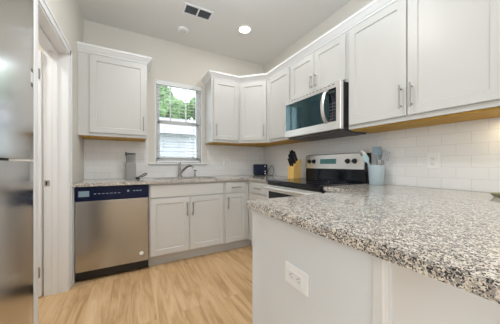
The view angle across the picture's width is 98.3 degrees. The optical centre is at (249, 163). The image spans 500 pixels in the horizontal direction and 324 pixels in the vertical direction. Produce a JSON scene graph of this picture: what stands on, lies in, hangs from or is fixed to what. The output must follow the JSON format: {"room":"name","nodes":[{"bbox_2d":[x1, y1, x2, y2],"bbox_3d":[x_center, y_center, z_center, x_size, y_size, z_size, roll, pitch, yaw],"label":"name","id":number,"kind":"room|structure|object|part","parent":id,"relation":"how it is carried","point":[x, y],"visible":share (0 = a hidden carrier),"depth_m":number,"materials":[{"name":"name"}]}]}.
{"room":"kitchen","nodes":[
{"label":"kitchen","id":0,"kind":"room"},
{"bbox_2d":[9,0,83,182],"bbox_3d":[-1.600,-0.280,0.036,1.787,2.740,4.628,0,0,12],"label":"wall","id":1,"kind":"structure","parent":0,"point":[67,13],"depth_m":2.07,"materials":[{"name":"white paint"}]},
{"bbox_2d":[31,0,71,323],"bbox_3d":[-1.786,0.036,1.336,0.922,2.107,0.851,0,0,-29],"label":"door","id":2,"kind":"structure","parent":1,"relation":"in","point":[48,34],"depth_m":1.80,"materials":[{"name":"white paint"}]},
{"bbox_3d":[-1.679,0.160,1.786,0.032,0.050,0.002,0,0,-29],"label":"strike plate","id":3,"kind":"part","parent":2,"relation":"part of","materials":[{"name":"silver metal"}]},
{"bbox_2d":[38,232,251,323],"bbox_3d":[-0.523,1.120,-0.502,5.600,0.060,6.820,0,0,-29],"label":"floor","id":4,"kind":"structure","parent":0,"point":[212,288],"depth_m":1.78,"materials":[{"name":"brown wood"}]},
{"bbox_2d":[0,0,33,323],"bbox_3d":[-0.977,0.190,0.331,0.864,1.800,0.908,0,0,-29],"label":"refrigerator","id":5,"kind":"object","parent":4,"relation":"on","point":[16,16],"visible":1,"depth_m":0.71,"materials":[{"name":"grey metal"}]},
{"bbox_3d":[-0.693,-0.356,0.486,0.089,0.677,0.908,0,0,-29],"label":"freezer door","id":6,"kind":"part","parent":5,"relation":"part of","materials":[{"name":"silver metal"}]},
{"bbox_3d":[-0.693,0.510,0.486,0.089,1.040,0.908,0,0,-29],"label":"door","id":7,"kind":"part","parent":5,"relation":"part of","materials":[{"name":"silver metal"}]},
{"bbox_2d":[72,187,75,285],"bbox_3d":[-1.735,0.649,2.198,0.026,0.882,0.598,0,0,-29],"label":"filler panel","id":8,"kind":"object","parent":4,"relation":"on","point":[73,188],"visible":0.24,"depth_m":1.94,"materials":[{"name":"white paint"}]},
{"bbox_2d":[75,184,147,280],"bbox_3d":[-1.451,0.651,2.340,0.602,0.878,0.602,0,0,-29],"label":"dishwasher","id":9,"kind":"object","parent":4,"relation":"on","point":[111,222],"visible":0.99,"depth_m":2.07,"materials":[{"name":"silver metal"}]},
{"bbox_3d":[-1.317,0.275,2.095,0.600,0.126,0.039,0,0,-29],"label":"control panel","id":10,"kind":"part","parent":9,"relation":"part of","materials":[{"name":"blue plastic"}]},
{"bbox_2d":[148,181,223,265],"bbox_3d":[-0.813,0.649,2.681,0.836,0.882,0.635,0,0,-29],"label":"base cabinet","id":11,"kind":"object","parent":4,"relation":"on","point":[186,220],"visible":0.84,"depth_m":2.41,"materials":[{"name":"white paint"}]},
{"bbox_3d":[-0.862,0.666,2.344,0.403,0.598,0.020,0,0,-29],"label":"door","id":12,"kind":"part","parent":11,"relation":"part of","materials":[{"name":"white paint"}]},
{"bbox_2d":[72,175,287,186],"bbox_3d":[-0.569,0.191,2.557,2.415,0.030,1.089,0,0,-29],"label":"countertop","id":13,"kind":"structure","parent":11,"relation":"on","point":[158,180],"depth_m":2.45,"materials":[{"name":"stone"}]},
{"bbox_2d":[125,152,135,178],"bbox_3d":[-1.402,0.018,2.538,0.113,0.314,0.110,0,0,-29],"label":"canister","id":14,"kind":"object","parent":13,"relation":"on","point":[130,168],"visible":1,"depth_m":2.49,"materials":[{"name":"grey metal"}]},
{"bbox_2d":[178,162,193,176],"bbox_3d":[-0.847,0.071,2.858,0.255,0.210,0.060,0,0,18],"label":"faucet","id":15,"kind":"object","parent":13,"relation":"on","point":[180,171],"visible":0.98,"depth_m":2.87,"materials":[{"name":"silver metal"}]},
{"bbox_3d":[-0.832,0.070,2.846,0.221,0.123,0.030,0,0,23],"label":"spout","id":16,"kind":"part","parent":15,"relation":"part of","materials":[{"name":"silver metal"}]},
{"bbox_2d":[253,164,273,175],"bbox_3d":[0.205,0.089,3.344,0.321,0.172,0.171,0,0,1],"label":"toaster","id":17,"kind":"object","parent":13,"relation":"on","point":[258,169],"visible":1,"depth_m":3.27,"materials":[{"name":"blue plastic"}]},
{"bbox_2d":[288,159,300,177],"bbox_3d":[0.543,0.059,2.638,0.123,0.231,0.110,0,0,-29],"label":"knife block","id":18,"kind":"object","parent":13,"relation":"on","point":[294,171],"visible":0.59,"depth_m":2.60,"materials":[{"name":"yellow wood"}]},
{"bbox_3d":[-0.682,0.289,2.442,0.812,0.132,0.020,0,0,-29],"label":"false drawer","id":19,"kind":"part","parent":11,"relation":"part of","materials":[{"name":"white paint"}]},
{"bbox_3d":[-0.503,0.666,2.540,0.403,0.598,0.020,0,0,-29],"label":"door","id":20,"kind":"part","parent":11,"relation":"part of","materials":[{"name":"white paint"}]},
{"bbox_2d":[222,180,249,250],"bbox_3d":[-0.269,0.649,2.978,0.401,0.882,0.635,0,0,-29],"label":"base cabinet","id":21,"kind":"object","parent":4,"relation":"on","point":[235,192],"visible":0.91,"depth_m":2.72,"materials":[{"name":"white paint"}]},
{"bbox_3d":[-0.184,0.289,2.714,0.272,0.132,0.020,0,0,-29],"label":"drawer","id":22,"kind":"part","parent":21,"relation":"part of","materials":[{"name":"white paint"}]},
{"bbox_3d":[-0.184,0.666,2.714,0.272,0.598,0.020,0,0,-29],"label":"door","id":23,"kind":"part","parent":21,"relation":"part of","materials":[{"name":"white paint"}]},
{"bbox_2d":[249,180,267,245],"bbox_3d":[0.329,0.649,2.748,0.656,0.882,0.563,0,0,-29],"label":"base cabinet","id":24,"kind":"object","parent":4,"relation":"on","point":[257,191],"visible":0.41,"depth_m":2.64,"materials":[{"name":"white paint"}]},
{"bbox_3d":[0.108,0.666,2.561,0.020,0.598,0.420,0,0,-29],"label":"door","id":25,"kind":"part","parent":24,"relation":"part of","materials":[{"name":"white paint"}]},
{"bbox_3d":[0.108,0.289,2.561,0.020,0.132,0.420,0,0,-29],"label":"drawer","id":26,"kind":"part","parent":24,"relation":"part of","materials":[{"name":"white paint"}]},
{"bbox_2d":[264,153,370,198],"bbox_3d":[0.622,0.491,2.148,0.710,1.197,0.762,0,0,-29],"label":"range","id":27,"kind":"object","parent":4,"relation":"on","point":[323,170],"visible":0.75,"depth_m":2.12,"materials":[{"name":"black metal"}]},
{"bbox_3d":[0.335,0.248,1.991,0.055,0.028,0.680,0,0,-29],"label":"oven handle","id":28,"kind":"part","parent":27,"relation":"part of","materials":[{"name":"silver metal"}]},
{"bbox_3d":[0.371,0.533,2.011,0.029,0.623,0.754,0,0,-29],"label":"oven door","id":29,"kind":"part","parent":27,"relation":"part of","materials":[{"name":"silver metal"}]},
{"bbox_3d":[0.376,0.205,2.014,0.016,0.030,0.754,0,0,-29],"label":"trim","id":30,"kind":"part","parent":27,"relation":"part of","materials":[{"name":"silver metal"}]},
{"bbox_2d":[266,178,368,187],"bbox_3d":[0.644,0.178,2.160,0.661,0.024,0.762,0,0,-29],"label":"cooktop","id":31,"kind":"object","parent":27,"relation":"in","point":[290,182],"depth_m":2.04,"materials":[{"name":"black glass"}]},
{"bbox_3d":[0.868,-0.029,2.283,0.032,0.157,0.736,0,0,-29],"label":"control panel","id":32,"kind":"part","parent":27,"relation":"part of","materials":[{"name":"silver metal"}]},
{"bbox_2d":[252,210,499,323],"bbox_3d":[0.772,0.649,1.122,1.437,0.882,0.672,0,0,-29],"label":"peninsula base panel","id":33,"kind":"object","parent":4,"relation":"on","point":[347,285],"visible":0.5,"depth_m":0.66,"materials":[{"name":"white paint"}]},
{"bbox_2d":[285,261,307,296],"bbox_3d":[0.159,0.395,0.750,0.008,0.072,0.116,0,0,-29],"label":"wall outlet","id":34,"kind":"object","parent":33,"relation":"attached to","point":[296,277],"visible":1,"depth_m":0.74,"materials":[{"name":"white plastic"}]},
{"bbox_2d":[289,269,301,286],"bbox_3d":[0.157,0.395,0.749,0.003,0.034,0.068,0,0,-29],"label":"receptacle","id":35,"kind":"object","parent":34,"relation":"attached to","point":[295,276],"depth_m":0.75,"materials":[{"name":"grey plastic"}]},
{"bbox_3d":[0.160,0.649,0.776,0.016,0.882,0.590,0,0,-29],"label":"panel","id":36,"kind":"part","parent":33,"relation":"part of","materials":[{"name":"white paint"}]},
{"bbox_2d":[247,184,499,303],"bbox_3d":[0.804,0.192,1.044,1.457,0.031,1.341,0,0,-29],"label":"countertop","id":37,"kind":"structure","parent":33,"relation":"on","point":[448,236],"depth_m":0.64,"materials":[{"name":"stone"}]},
{"bbox_2d":[367,165,385,184],"bbox_3d":[1.083,0.092,1.851,0.136,0.165,0.136,0,0,-29],"label":"utensil crock","id":38,"kind":"object","parent":37,"relation":"on","point":[376,173],"visible":1,"depth_m":1.80,"materials":[{"name":"blue"}]},
{"bbox_2d":[360,150,370,164],"bbox_3d":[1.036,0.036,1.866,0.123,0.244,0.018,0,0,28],"label":"spoon","id":39,"kind":"object","parent":38,"relation":"in","point":[365,158],"visible":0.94,"depth_m":1.88,"materials":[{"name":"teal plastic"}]},
{"bbox_2d":[372,147,381,164],"bbox_3d":[1.089,0.003,1.854,0.068,0.305,0.010,0,0,34],"label":"spatula","id":40,"kind":"object","parent":38,"relation":"in","point":[376,151],"visible":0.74,"depth_m":1.85,"materials":[{"name":"blue plastic"}]},
{"bbox_2d":[382,151,390,164],"bbox_3d":[1.135,0.023,1.821,0.090,0.268,0.011,0,0,30],"label":"slotted turner","id":41,"kind":"object","parent":38,"relation":"in","point":[385,152],"visible":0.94,"depth_m":1.82,"materials":[{"name":"grey plastic"}]},
{"bbox_2d":[489,192,499,196],"bbox_3d":[1.317,0.164,1.135,0.080,0.020,0.080,0,0,-29],"label":"dish","id":42,"kind":"object","parent":37,"relation":"on","point":[495,194],"visible":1,"depth_m":1.14,"materials":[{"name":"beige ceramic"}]},
{"bbox_3d":[0.940,0.649,0.839,1.412,0.882,0.014,0,0,-29],"label":"panel","id":43,"kind":"part","parent":33,"relation":"part of","materials":[{"name":"white paint"}]},
{"bbox_2d":[38,19,263,265],"bbox_3d":[-1.469,-0.280,2.776,4.083,2.740,0.140,0,0,-29],"label":"wall","id":44,"kind":"structure","parent":0,"point":[171,61],"depth_m":2.89,"materials":[{"name":"white paint"}]},
{"bbox_2d":[77,41,151,141],"bbox_3d":[-1.506,-0.752,2.467,0.686,0.940,0.364,0,0,-29],"label":"upper cabinet","id":45,"kind":"object","parent":44,"relation":"attached to","point":[112,83],"visible":1,"depth_m":2.32,"materials":[{"name":"white paint"}]},
{"bbox_3d":[-1.508,-1.185,2.470,0.686,0.074,0.358,0,0,-29],"label":"crown","id":46,"kind":"part","parent":45,"relation":"part of","materials":[{"name":"white paint"}]},
{"bbox_3d":[-1.425,-0.730,2.355,0.527,0.805,0.020,0,0,-29],"label":"door","id":47,"kind":"part","parent":45,"relation":"part of","materials":[{"name":"white paint"}]},
{"bbox_2d":[121,159,125,168],"bbox_3d":[-1.540,0.000,2.642,0.072,0.116,0.008,0,0,-29],"label":"wall outlet","id":48,"kind":"object","parent":44,"relation":"attached to","point":[123,161],"visible":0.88,"depth_m":2.64,"materials":[{"name":"white plastic"}]},
{"bbox_2d":[84,139,263,178],"bbox_3d":[-0.833,-0.064,3.039,2.417,0.477,0.008,0,0,-29],"label":"backsplash","id":49,"kind":"structure","parent":44,"relation":"attached to","point":[102,158],"depth_m":2.77,"materials":[{"name":"white tile"}]},
{"bbox_2d":[149,79,207,164],"bbox_3d":[-0.987,-0.551,3.004,0.774,1.117,0.160,0,0,-29],"label":"window","id":50,"kind":"structure","parent":44,"relation":"in","point":[198,125],"depth_m":3.02,"materials":[{"name":"white paint"}]},
{"bbox_3d":[-1.009,-0.570,3.044,0.554,1.020,0.060,0,0,-29],"label":"sash","id":51,"kind":"part","parent":50,"relation":"part of","materials":[{"name":"white paint"}]},
{"bbox_2d":[156,80,200,162],"bbox_3d":[-0.974,-0.559,2.981,0.592,1.076,0.065,0,0,-29],"label":"window blind","id":52,"kind":"object","parent":50,"relation":"attached to","point":[158,82],"visible":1,"depth_m":2.96,"materials":[{"name":"white plastic"}]},
{"bbox_3d":[-0.977,-0.547,2.985,0.394,1.025,0.054,0,0,-29],"label":"ladder cord","id":53,"kind":"part","parent":52,"relation":"part of","materials":[{"name":"white fabric"}]},
{"bbox_3d":[-0.977,-0.030,2.985,0.584,0.018,0.044,0,0,-29],"label":"rail","id":54,"kind":"part","parent":52,"relation":"part of","materials":[{"name":"white"}]},
{"bbox_2d":[205,77,238,145],"bbox_3d":[-0.394,-0.727,3.075,0.407,0.890,0.364,0,0,-29],"label":"upper cabinet","id":55,"kind":"object","parent":44,"relation":"attached to","point":[221,96],"visible":1,"depth_m":2.96,"materials":[{"name":"white paint"}]},
{"bbox_3d":[-0.324,-0.730,2.956,0.362,0.805,0.020,0,0,-29],"label":"door","id":56,"kind":"part","parent":55,"relation":"part of","materials":[{"name":"white paint"}]},
{"bbox_2d":[223,159,230,165],"bbox_3d":[-0.351,-0.025,3.292,0.118,0.116,0.008,0,0,-29],"label":"wall outlet","id":57,"kind":"object","parent":44,"relation":"attached to","point":[226,162],"visible":1,"depth_m":3.29,"materials":[{"name":"white plastic"}]},
{"bbox_2d":[232,80,283,146],"bbox_3d":[0.112,-0.727,3.211,0.609,0.890,0.609,0,0,-29],"label":"upper cabinet","id":58,"kind":"object","parent":44,"relation":"attached to","point":[253,96],"visible":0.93,"depth_m":2.99,"materials":[{"name":"white paint"}]},
{"bbox_3d":[0.047,-0.730,2.992,0.364,0.805,0.019,0,0,16],"label":"door","id":59,"kind":"part","parent":58,"relation":"part of","materials":[{"name":"white paint"}]},
{"bbox_2d":[77,0,350,65],"bbox_3d":[-0.523,-1.700,-0.502,5.600,0.100,6.820,0,0,-29],"label":"ceiling","id":60,"kind":"structure","parent":0,"point":[276,25],"depth_m":2.48,"materials":[{"name":"paint"}]},
{"bbox_2d":[177,26,188,33],"bbox_3d":[-0.822,-1.635,2.651,0.136,0.030,0.136,0,0,-29],"label":"smoke detector","id":61,"kind":"object","parent":60,"relation":"attached to","point":[181,29],"visible":1,"depth_m":2.62,"materials":[{"name":"white plastic"}]},
{"bbox_2d":[182,2,213,21],"bbox_3d":[-0.566,-1.645,2.346,0.310,0.010,0.170,0,0,-29],"label":"ceiling vent","id":62,"kind":"object","parent":60,"relation":"in","point":[189,9],"visible":1,"depth_m":2.34,"materials":[{"name":"metal"}]},
{"bbox_2d":[238,25,251,33],"bbox_3d":[-0.065,-1.645,2.642,0.170,0.010,0.170,0,0,-29],"label":"recessed light","id":63,"kind":"object","parent":60,"relation":"in","point":[244,29],"visible":1,"depth_m":2.63,"materials":[{"name":"white plastic"}]},
{"bbox_2d":[264,0,488,192],"bbox_3d":[1.894,-0.280,0.733,0.140,2.740,6.670,0,0,-29],"label":"wall","id":64,"kind":"structure","parent":0,"point":[353,6],"depth_m":2.54,"materials":[{"name":"white paint"}]},
{"bbox_2d":[268,66,307,143],"bbox_3d":[0.479,-0.727,2.793,0.364,0.890,0.476,0,0,-29],"label":"upper cabinet","id":65,"kind":"object","parent":64,"relation":"attached to","point":[279,86],"visible":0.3,"depth_m":2.73,"materials":[{"name":"white paint"}]},
{"bbox_3d":[0.360,-0.730,2.726,0.020,0.805,0.440,0,0,-29],"label":"door","id":66,"kind":"part","parent":65,"relation":"part of","materials":[{"name":"white paint"}]},
{"bbox_2d":[291,30,348,99],"bbox_3d":[0.776,-0.941,2.250,0.364,0.462,0.759,0,0,-29],"label":"upper cabinet","id":67,"kind":"object","parent":64,"relation":"attached to","point":[329,64],"visible":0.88,"depth_m":2.10,"materials":[{"name":"white paint"}]},
{"bbox_3d":[0.567,-0.931,2.346,0.020,0.402,0.360,0,0,-29],"label":"door","id":68,"kind":"part","parent":67,"relation":"part of","materials":[{"name":"white paint"}]},
{"bbox_2d":[285,80,365,140],"bbox_3d":[0.725,-0.492,2.222,0.464,0.430,0.753,0,0,-29],"label":"microwave","id":69,"kind":"object","parent":67,"relation":"attached to","point":[322,113],"visible":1,"depth_m":2.03,"materials":[{"name":"silver metal"}]},
{"bbox_3d":[0.555,-0.515,2.191,0.004,0.289,0.605,0,0,-29],"label":"door glass","id":70,"kind":"part","parent":69,"relation":"part of","materials":[{"name":"teal glass"}]},
{"bbox_3d":[0.594,-0.502,2.151,0.035,0.410,0.753,0,0,-29],"label":"door frame","id":71,"kind":"part","parent":69,"relation":"part of","materials":[{"name":"silver metal"}]},
{"bbox_3d":[0.661,-0.509,1.923,0.065,0.294,0.034,0,0,-29],"label":"handle","id":72,"kind":"part","parent":69,"relation":"part of","materials":[{"name":"silver metal"}]},
{"bbox_3d":[0.742,-0.931,2.026,0.020,0.402,0.360,0,0,-29],"label":"door","id":73,"kind":"part","parent":67,"relation":"part of","materials":[{"name":"white paint"}]},
{"bbox_2d":[264,117,499,192],"bbox_3d":[0.975,-0.064,2.259,0.008,0.477,3.110,0,0,-29],"label":"backsplash","id":74,"kind":"structure","parent":64,"relation":"attached to","point":[469,151],"depth_m":1.61,"materials":[{"name":"white tile"}]},
{"bbox_2d":[349,0,499,132],"bbox_3d":[1.178,-0.727,1.515,0.364,0.890,0.914,0,0,-29],"label":"upper cabinet","id":75,"kind":"object","parent":64,"relation":"attached to","point":[413,63],"visible":1,"depth_m":1.37,"materials":[{"name":"white paint"}]},
{"bbox_2d":[201,0,396,84],"bbox_3d":[0.514,-1.185,2.211,0.657,0.074,2.995,0,0,-45],"label":"crown molding","id":76,"kind":"structure","parent":75,"relation":"attached to","point":[375,6],"depth_m":2.16,"materials":[{"name":"white paint"}]},
{"bbox_3d":[0.950,-0.730,1.645,0.020,0.805,0.437,0,0,-29],"label":"door","id":77,"kind":"part","parent":75,"relation":"part of","materials":[{"name":"white paint"}]},
{"bbox_3d":[1.017,-0.452,1.465,0.035,0.160,0.011,0,0,-29],"label":"handle","id":78,"kind":"part","parent":75,"relation":"part of","materials":[{"name":"silver metal"}]},
{"bbox_3d":[1.048,-0.452,1.409,0.035,0.160,0.011,0,0,-29],"label":"handle","id":79,"kind":"part","parent":75,"relation":"part of","materials":[{"name":"silver metal"}]},
{"bbox_3d":[1.163,-0.730,1.255,0.020,0.805,0.437,0,0,-29],"label":"door","id":80,"kind":"part","parent":75,"relation":"part of","materials":[{"name":"white paint"}]},
{"bbox_2d":[427,153,438,168],"bbox_3d":[1.337,-0.023,1.579,0.008,0.116,0.072,0,0,-29],"label":"wall outlet","id":81,"kind":"object","parent":64,"relation":"attached to","point":[432,158],"visible":1,"depth_m":1.58,"materials":[{"name":"white plastic"}]},
{"bbox_2d":[430,156,435,165],"bbox_3d":[1.335,-0.023,1.578,0.003,0.068,0.034,0,0,-29],"label":"receptacle","id":82,"kind":"object","parent":81,"relation":"attached to","point":[432,158],"depth_m":1.58,"materials":[{"name":"grey plastic"}]},
{"label":"outside","id":83,"kind":"structure","parent":0,"visible":0},
{"bbox_3d":[-10.787,1.540,30.172,70.000,0.100,56.700,0,0,-29],"label":"ground","id":84,"kind":"structure","parent":83,"visible":0},
{"bbox_2d":[159,85,179,118],"bbox_3d":[-7.053,-2.279,16.051,3.466,7.548,3.304,0,0,29],"label":"tree","id":85,"kind":"object","parent":84,"relation":"on","point":[167,110],"visible":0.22,"depth_m":15.51,"materials":[{"name":"green plant"}]},
{"bbox_2d":[159,117,195,156],"bbox_3d":[-2.003,-0.410,12.010,10.800,3.800,5.800,0,0,-29],"label":"neighbor house","id":86,"kind":"structure","parent":84,"relation":"on","point":[191,142],"depth_m":8.74,"materials":[{"name":"grey"}]},
{"bbox_2d":[173,100,188,119],"bbox_3d":[-7.699,-2.486,21.053,4.100,7.961,4.338,0,0,12],"label":"tree","id":87,"kind":"object","parent":84,"relation":"on","point":[180,101],"visible":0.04,"depth_m":19.46,"materials":[{"name":"green plant"}]},
{"bbox_2d":[180,96,194,120],"bbox_3d":[-4.171,-1.992,18.144,3.236,6.974,3.268,0,0,-29],"label":"tree","id":88,"kind":"object","parent":84,"relation":"on","point":[192,115],"visible":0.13,"depth_m":17.52,"materials":[{"name":"green plant"}]}
]}

